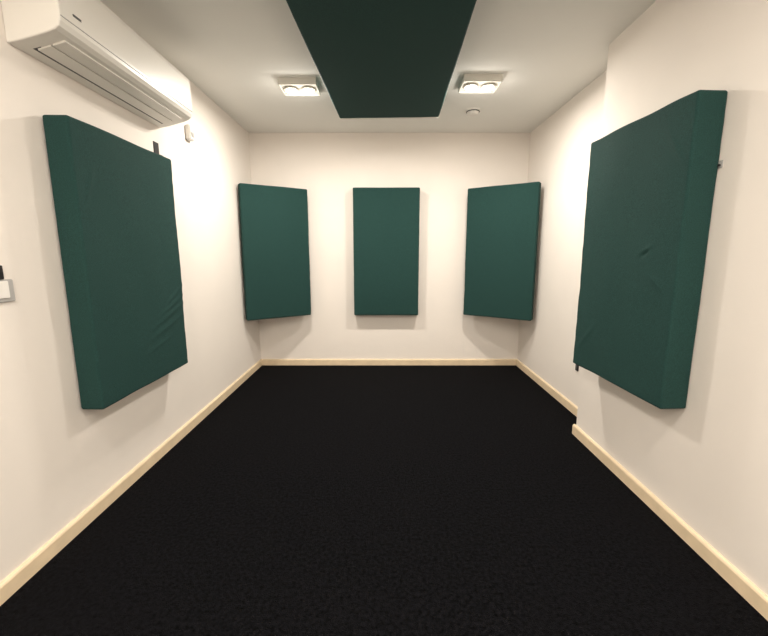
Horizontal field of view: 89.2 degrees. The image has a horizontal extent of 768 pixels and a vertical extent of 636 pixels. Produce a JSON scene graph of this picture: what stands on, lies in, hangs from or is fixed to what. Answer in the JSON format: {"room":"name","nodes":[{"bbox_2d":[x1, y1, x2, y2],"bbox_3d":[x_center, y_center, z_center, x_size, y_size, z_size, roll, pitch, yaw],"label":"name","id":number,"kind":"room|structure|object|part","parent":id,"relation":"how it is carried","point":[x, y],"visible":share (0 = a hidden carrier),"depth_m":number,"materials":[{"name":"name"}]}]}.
{"room":"studio","nodes":[
{"label":"studio","id":0,"kind":"room"},
{"bbox_2d":[0,0,260,581],"bbox_3d":[-1.412,-0.197,1.255,0.120,2.400,5.980,0,9,0],"label":"wall","id":1,"kind":"structure","parent":0,"point":[58,456],"depth_m":1.67,"materials":[{"name":"paint"}]},
{"bbox_2d":[0,265,15,302],"bbox_3d":[-1.345,-0.118,1.362,0.014,0.130,0.105,0,9,0],"label":"light switch","id":2,"kind":"object","parent":1,"relation":"attached to","point":[7,294],"visible":1,"depth_m":1.38,"materials":[{"name":"grey plastic"}]},
{"bbox_3d":[-1.346,-0.155,1.338,0.012,0.049,0.070,0,9,0],"label":"screen frame","id":3,"kind":"part","parent":2,"relation":"part of","materials":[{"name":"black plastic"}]},
{"bbox_3d":[-1.348,-0.095,1.373,0.008,0.080,0.090,0,9,0],"label":"plate","id":4,"kind":"part","parent":2,"relation":"part of","materials":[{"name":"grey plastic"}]},
{"bbox_2d":[1,0,191,127],"bbox_3d":[-1.249,-1.206,1.848,0.206,0.284,0.972,0,9,0],"label":"air conditioner","id":5,"kind":"object","parent":1,"relation":"attached to","point":[84,41],"visible":1,"depth_m":1.64,"materials":[{"name":"white plastic"}]},
{"bbox_2d":[42,115,187,408],"bbox_3d":[-1.287,-0.257,1.991,0.113,1.224,0.752,0,9,1],"label":"acoustic panel","id":6,"kind":"object","parent":1,"relation":"attached to","point":[113,196],"visible":1,"depth_m":1.79,"materials":[{"name":"green fabric"}]},
{"bbox_2d":[0,359,261,605],"bbox_3d":[-1.344,0.954,1.446,0.016,0.068,5.740,0,9,0],"label":"baseboard","id":7,"kind":"structure","parent":1,"relation":"attached to","point":[41,557],"depth_m":1.82,"materials":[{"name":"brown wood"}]},
{"bbox_2d":[153,141,158,153],"bbox_3d":[-1.337,-0.993,2.309,0.030,0.095,0.052,0,9,0],"label":"bracket","id":8,"kind":"object","parent":1,"relation":"attached to","point":[155,144],"visible":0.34,"depth_m":2.31,"materials":[{"name":"black metal"}]},
{"bbox_2d":[185,124,194,141],"bbox_3d":[-1.332,-1.272,2.678,0.040,0.095,0.070,0,9,0],"label":"sensor","id":9,"kind":"object","parent":1,"relation":"attached to","point":[189,130],"visible":1,"depth_m":2.65,"materials":[{"name":"white plastic"}]},
{"bbox_2d":[238,183,310,320],"bbox_3d":[-1.053,-0.631,3.823,0.655,1.267,0.083,-6,11,-32],"label":"acoustic panel","id":10,"kind":"object","parent":1,"relation":"attached to","point":[274,230],"visible":1,"depth_m":3.77,"materials":[{"name":"green fabric"}]},
{"bbox_2d":[100,0,655,132],"bbox_3d":[0.055,-1.430,1.050,3.054,0.100,5.980,0,9,0],"label":"ceiling","id":11,"kind":"structure","parent":0,"point":[546,52],"depth_m":2.38,"materials":[{"name":"paint"}]},
{"bbox_2d":[278,77,320,95],"bbox_3d":[-0.598,-1.636,2.769,0.260,0.056,0.200,0,9,0],"label":"ceiling light","id":12,"kind":"object","parent":11,"relation":"attached to","point":[290,86],"depth_m":2.72,"materials":[{"name":"white metal"}]},
{"bbox_2d":[286,0,476,117],"bbox_3d":[0.001,-1.435,1.997,0.812,0.123,2.401,0,9,2],"label":"acoustic panel","id":13,"kind":"object","parent":11,"relation":"attached to","point":[372,58],"visible":1,"depth_m":2.04,"materials":[{"name":"teal fabric"}]},
{"bbox_2d":[340,117,437,119],"bbox_3d":[0.042,-1.653,3.187,0.800,0.043,0.018,0,11,2],"label":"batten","id":14,"kind":"object","parent":13,"relation":"attached to","point":[398,117],"visible":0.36,"depth_m":3.18,"materials":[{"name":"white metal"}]},
{"bbox_2d":[465,107,480,116],"bbox_3d":[0.749,-1.730,3.281,0.124,0.039,0.124,0,9,0],"label":"smoke detector","id":15,"kind":"object","parent":11,"relation":"attached to","point":[474,111],"visible":1,"depth_m":3.25,"materials":[{"name":"white plastic"}]},
{"bbox_2d":[458,74,502,92],"bbox_3d":[0.668,-1.628,2.720,0.260,0.056,0.200,0,9,0],"label":"ceiling light","id":16,"kind":"object","parent":11,"relation":"attached to","point":[470,83],"depth_m":2.67,"materials":[{"name":"white metal"}]},
{"bbox_2d":[0,365,767,635],"bbox_3d":[0.055,1.037,1.460,3.054,0.100,5.980,0,9,0],"label":"floor","id":17,"kind":"structure","parent":0,"point":[312,500],"depth_m":1.71,"materials":[{"name":"black carpet"}]},
{"bbox_2d":[249,133,529,358],"bbox_3d":[0.055,-0.677,4.145,2.814,2.400,0.120,0,9,0],"label":"wall","id":18,"kind":"structure","parent":0,"point":[444,166],"depth_m":4.04,"materials":[{"name":"paint"}]},
{"bbox_2d":[353,187,419,314],"bbox_3d":[0.023,-0.672,4.028,0.672,1.289,0.110,0,9,0],"label":"acoustic panel","id":19,"kind":"object","parent":18,"relation":"attached to","point":[385,220],"visible":1,"depth_m":3.97,"materials":[{"name":"green fabric"}]},
{"bbox_2d":[262,359,515,364],"bbox_3d":[0.055,0.484,4.269,2.782,0.068,0.016,0,9,0],"label":"baseboard","id":20,"kind":"structure","parent":18,"relation":"attached to","point":[264,361],"depth_m":4.26,"materials":[{"name":"beige wood"}]},
{"bbox_2d":[517,70,606,406],"bbox_3d":[1.522,-0.541,3.324,0.120,2.400,1.785,0,9,0],"label":"wall","id":21,"kind":"structure","parent":0,"point":[560,146],"depth_m":3.21,"materials":[{"name":"paint"}]},
{"bbox_2d":[463,182,540,320],"bbox_3d":[1.128,-0.632,3.797,0.684,1.266,0.081,6,11,34],"label":"acoustic panel","id":22,"kind":"object","parent":21,"relation":"attached to","point":[503,220],"visible":1,"depth_m":3.74,"materials":[{"name":"green fabric"}]},
{"bbox_2d":[516,359,577,416],"bbox_3d":[1.454,0.619,3.456,0.016,0.068,1.665,0,9,0],"label":"baseboard","id":23,"kind":"structure","parent":21,"relation":"attached to","point":[558,396],"depth_m":3.40,"materials":[{"name":"beige wood"}]},
{"bbox_2d":[576,0,767,595],"bbox_3d":[1.440,-0.060,0.433,0.284,2.400,4.075,0,9,0],"label":"wall","id":24,"kind":"structure","parent":0,"point":[706,460],"depth_m":1.52,"materials":[{"name":"paint"}]},
{"bbox_2d":[573,90,727,408],"bbox_3d":[1.222,-0.293,1.917,0.128,1.270,0.728,0,9,-2],"label":"acoustic panel","id":25,"kind":"object","parent":24,"relation":"attached to","point":[652,179],"visible":1,"depth_m":1.71,"materials":[{"name":"green fabric"}]},
{"bbox_2d":[572,424,767,620],"bbox_3d":[1.290,1.089,0.633,0.016,0.068,4.091,0,9,0],"label":"baseboard","id":26,"kind":"structure","parent":24,"relation":"attached to","point":[747,589],"depth_m":1.65,"materials":[{"name":"beige wood"}]},
{"bbox_2d":[717,160,723,168],"bbox_3d":[1.291,-0.594,1.512,0.014,0.028,0.046,0,9,0],"label":"bracket","id":27,"kind":"object","parent":24,"relation":"attached to","point":[720,163],"visible":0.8,"depth_m":1.49,"materials":[{"name":"grey plastic"}]}
]}

